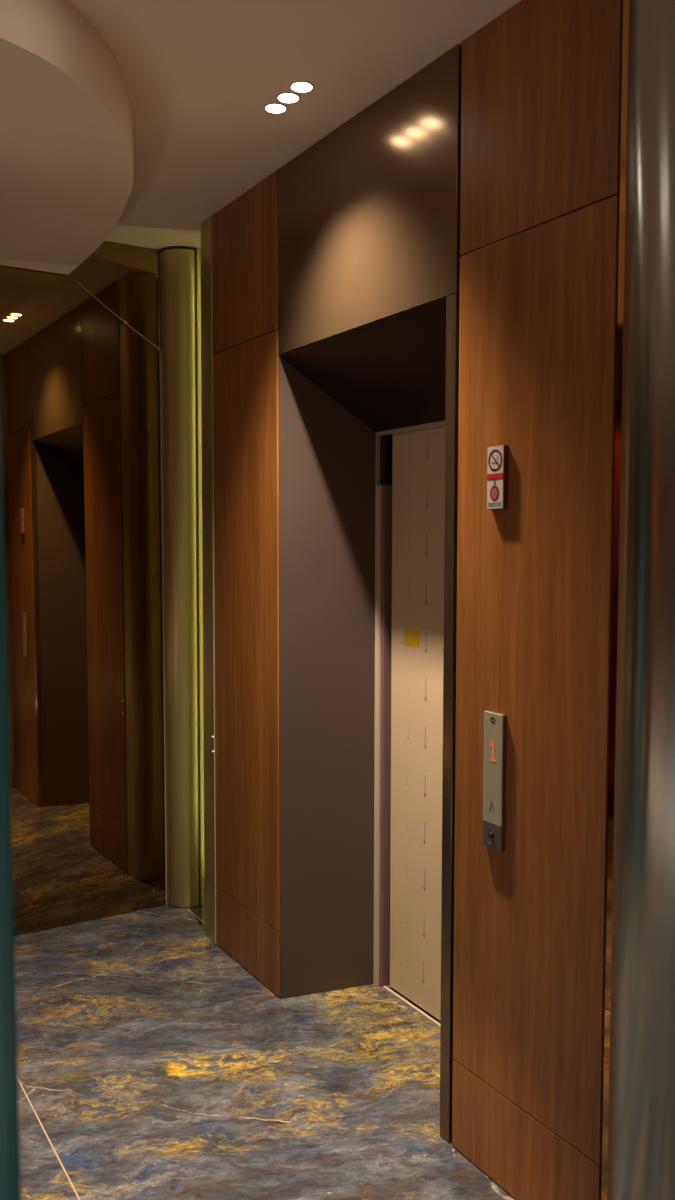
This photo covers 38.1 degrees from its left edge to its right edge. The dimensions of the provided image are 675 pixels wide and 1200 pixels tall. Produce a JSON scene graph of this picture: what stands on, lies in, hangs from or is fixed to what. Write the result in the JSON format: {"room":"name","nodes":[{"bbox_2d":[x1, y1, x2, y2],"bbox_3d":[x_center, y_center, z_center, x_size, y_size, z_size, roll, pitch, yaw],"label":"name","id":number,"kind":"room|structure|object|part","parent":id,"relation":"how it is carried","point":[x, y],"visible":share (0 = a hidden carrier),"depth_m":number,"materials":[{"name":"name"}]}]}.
{"room":"elevator lobby","nodes":[
{"label":"elevator lobby","id":0,"kind":"room"},
{"bbox_2d":[14,904,515,1199],"bbox_3d":[-0.028,1.548,1.599,4.200,0.080,6.000,-2,4,-31],"label":"floor","id":1,"kind":"structure","parent":0,"point":[154,1065],"depth_m":2.92,"materials":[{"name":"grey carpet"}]},
{"bbox_2d":[0,437,20,1199],"bbox_3d":[-0.294,0.138,0.680,0.144,2.835,0.054,-2,4,-31],"label":"post","id":2,"kind":"object","parent":1,"relation":"on","point":[10,1173],"visible":1,"depth_m":0.69,"materials":[{"name":"paint"}]},
{"bbox_2d":[18,1078,79,1199],"bbox_3d":[-0.065,1.518,1.452,0.004,0.003,5.590,-2,4,-31],"label":"trim","id":3,"kind":"structure","parent":1,"relation":"on","point":[57,1156],"depth_m":2.61,"materials":[{"name":"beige metal"}]},
{"bbox_2d":[160,246,204,906],"bbox_3d":[-0.665,-0.077,4.288,0.210,2.837,0.207,-2,4,-31],"label":"pillar","id":4,"kind":"structure","parent":1,"relation":"on","point":[180,266],"depth_m":4.20,"materials":[{"name":"gold metal"}]},
{"bbox_2d":[607,0,674,1199],"bbox_3d":[0.756,0.068,1.912,0.404,2.839,0.404,-2,4,-31],"label":"pillar","id":5,"kind":"structure","parent":1,"relation":"on","point":[641,1111],"depth_m":1.83,"materials":[{"name":"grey metal"}]},
{"bbox_2d":[67,0,520,249],"bbox_3d":[-0.023,-1.379,1.426,4.200,0.100,6.000,-2,4,-31],"label":"ceiling","id":6,"kind":"structure","parent":0,"point":[200,76],"depth_m":2.59,"materials":[{"name":"paint"}]},
{"bbox_2d":[0,0,132,274],"bbox_3d":[-1.365,-1.325,2.717,1.744,0.165,1.810,-2,4,-31],"label":"ceiling","id":7,"kind":"structure","parent":6,"relation":"attached to","point":[66,116],"depth_m":2.63,"materials":[{"name":"paint"}]},
{"bbox_2d":[264,102,286,113],"bbox_3d":[-0.178,-1.408,2.797,0.068,0.004,0.068,-2,4,-31],"label":"recessed light","id":8,"kind":"object","parent":6,"relation":"in","point":[274,107],"visible":1,"depth_m":2.80,"materials":[{"name":"white plastic"}]},
{"bbox_2d":[276,92,299,103],"bbox_3d":[-0.138,-1.404,2.732,0.068,0.004,0.068,-2,4,-31],"label":"recessed light","id":9,"kind":"object","parent":6,"relation":"in","point":[283,97],"visible":1,"depth_m":2.73,"materials":[{"name":"white plastic"}]},
{"bbox_2d":[289,80,313,92],"bbox_3d":[-0.098,-1.400,2.666,0.068,0.004,0.068,-2,4,-31],"label":"recessed light","id":10,"kind":"object","parent":6,"relation":"in","point":[300,86],"visible":1,"depth_m":2.66,"materials":[{"name":"white plastic"}]},
{"bbox_2d":[283,358,443,967],"bbox_3d":[0.542,-0.015,3.294,1.178,2.842,2.138,-2,4,-31],"label":"wall","id":11,"kind":"structure","parent":0,"point":[390,436],"depth_m":3.61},
{"bbox_2d":[200,216,215,943],"bbox_3d":[-0.479,-0.053,3.902,0.133,2.837,0.176,-2,4,-31],"label":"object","id":12,"kind":"object","parent":11,"relation":"attached to","point":[207,354],"visible":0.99,"depth_m":3.84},
{"bbox_2d":[212,171,277,353],"bbox_3d":[-0.332,-1.190,3.511,0.021,0.520,0.530,-2,4,-31],"label":"board","id":13,"kind":"object","parent":11,"relation":"attached to","point":[244,231],"visible":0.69,"depth_m":3.48,"materials":[{"name":"brown wood"}]},
{"bbox_2d":[213,330,280,930],"bbox_3d":[-0.334,0.109,3.588,0.021,2.076,0.530,-2,4,-31],"label":"wall panel","id":14,"kind":"object","parent":11,"relation":"attached to","point":[245,375],"visible":0.91,"depth_m":3.55,"materials":[{"name":"brown wood"}]},
{"bbox_2d":[216,886,279,996],"bbox_3d":[-0.336,1.265,3.657,0.021,0.234,0.530,-2,4,-31],"label":"board","id":15,"kind":"object","parent":11,"relation":"attached to","point":[247,938],"visible":0.89,"depth_m":3.62,"materials":[{"name":"brown wood"}]},
{"bbox_2d":[278,44,461,1143],"bbox_3d":[0.196,0.002,3.023,0.350,2.840,0.974,-2,4,-31],"label":"portal","id":16,"kind":"object","parent":11,"relation":"attached to","point":[369,255],"visible":0.73,"depth_m":3.22,"materials":[{"name":"brown metal"}]},
{"bbox_2d":[373,420,444,1020],"bbox_3d":[0.356,0.421,3.166,0.055,1.984,0.777,-2,4,-31],"label":"elevator door","id":17,"kind":"structure","parent":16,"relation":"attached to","point":[410,511],"depth_m":3.35,"materials":[{"name":"metal"}]},
{"bbox_3d":[0.142,0.495,3.481,0.012,1.799,0.022,-2,4,-31],"label":"door frame","id":18,"kind":"part","parent":17,"relation":"part of","materials":[{"name":"silver metal"}]},
{"bbox_3d":[0.148,-0.490,3.435,0.029,0.173,0.007,-2,4,-31],"label":"bare post","id":19,"kind":"part","parent":17,"relation":"part of","materials":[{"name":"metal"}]},
{"bbox_2d":[406,453,443,989],"bbox_3d":[0.293,0.372,3.272,0.001,1.842,0.199,-2,4,-31],"label":"print","id":20,"kind":"object","parent":17,"relation":"attached to","point":[424,471],"depth_m":3.28},
{"bbox_2d":[423,435,428,983],"bbox_3d":[0.295,0.383,3.270,0.001,1.853,0.015,-2,4,-31],"label":"print","id":21,"kind":"object","parent":17,"relation":"attached to","point":[425,437],"depth_m":3.27},
{"bbox_2d":[346,992,439,1062],"bbox_3d":[0.232,1.418,3.149,0.004,0.003,0.770,-2,4,-31],"label":"trim","id":22,"kind":"structure","parent":11,"relation":"attached to","point":[346,992],"depth_m":3.23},
{"bbox_2d":[382,986,439,1026],"bbox_3d":[0.350,1.411,3.221,0.010,0.004,0.720,-2,4,-31],"label":"door sill","id":23,"kind":"structure","parent":11,"relation":"attached to","point":[385,987],"depth_m":3.37,"materials":[{"name":"silver metal"}]},
{"bbox_2d":[452,1059,601,1199],"bbox_3d":[0.447,1.342,2.369,0.021,0.234,0.518,-2,4,-31],"label":"board","id":24,"kind":"object","parent":11,"relation":"attached to","point":[523,1156],"visible":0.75,"depth_m":2.38,"materials":[{"name":"brown wood"}]},
{"bbox_2d":[453,195,619,1164],"bbox_3d":[0.449,0.187,2.300,0.021,2.076,0.518,-2,4,-31],"label":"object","id":25,"kind":"object","parent":11,"relation":"attached to","point":[538,306],"visible":0.84,"depth_m":2.25,"materials":[{"name":"brown wood"}]},
{"bbox_2d":[483,711,505,851],"bbox_3d":[0.381,0.443,2.389,0.017,0.336,0.070,-2,4,-31],"label":"panel","id":26,"kind":"object","parent":25,"relation":"attached to","point":[494,759],"visible":1,"depth_m":2.38,"materials":[{"name":"metal"}]},
{"bbox_2d":[489,831,493,838],"bbox_3d":[0.376,0.576,2.394,0.004,0.018,0.018,-2,4,-31],"label":"switch","id":27,"kind":"object","parent":26,"relation":"attached to","point":[491,833],"depth_m":2.39,"materials":[{"name":"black plastic"}]},
{"bbox_3d":[0.380,0.580,2.397,0.003,0.060,0.070,-2,4,-31],"label":"plate","id":28,"kind":"part","parent":26,"relation":"part of","materials":[{"name":"metal"}]},
{"bbox_2d":[487,445,507,509],"bbox_3d":[0.384,-0.293,2.345,0.016,0.152,0.060,-2,4,-31],"label":"plaque","id":29,"kind":"object","parent":25,"relation":"attached to","point":[497,461],"visible":1,"depth_m":2.33,"materials":[{"name":"white plastic"}]},
{"bbox_3d":[0.379,-0.335,2.340,0.002,0.064,0.058,-2,4,-31],"label":"plate","id":30,"kind":"part","parent":29,"relation":"part of","materials":[{"name":"white plastic"}]},
{"bbox_3d":[0.379,-0.255,2.344,0.002,0.070,0.058,-2,4,-31],"label":"plate","id":31,"kind":"part","parent":29,"relation":"part of","materials":[{"name":"white plastic"}]},
{"bbox_2d":[460,0,622,255],"bbox_3d":[0.451,-1.113,2.223,0.021,0.520,0.518,-2,4,-31],"label":"wall panel","id":32,"kind":"object","parent":11,"relation":"attached to","point":[541,82],"visible":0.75,"depth_m":2.20,"materials":[{"name":"brown wood"}]},
{"bbox_2d":[601,0,628,1199],"bbox_3d":[0.593,0.058,2.059,0.017,2.835,0.025,-2,4,-31],"label":"strip","id":33,"kind":"object","parent":11,"relation":"attached to","point":[625,37],"visible":0.5,"depth_m":2.05,"materials":[{"name":"orange metal"}]},
{"bbox_3d":[-1.769,0.361,0.447,0.100,2.420,5.760,-2,4,-31],"label":"wall","id":34,"kind":"structure","parent":0,"visible":0},
{"bbox_2d":[0,241,166,935],"bbox_3d":[-1.925,-0.031,3.504,2.762,2.837,0.025,-2,4,-32],"label":"wall mirror","id":35,"kind":"object","parent":34,"relation":"attached to","point":[81,391],"visible":1,"depth_m":4.05,"materials":[{"name":"brown mirror"}]},
{"bbox_2d":[78,283,160,349],"bbox_3d":[-0.906,-1.179,4.069,0.355,0.236,0.015,-2,4,-32],"label":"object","id":36,"kind":"object","parent":35,"relation":"attached to","point":[124,322],"visible":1,"depth_m":4.08,"materials":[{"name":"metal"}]}
]}

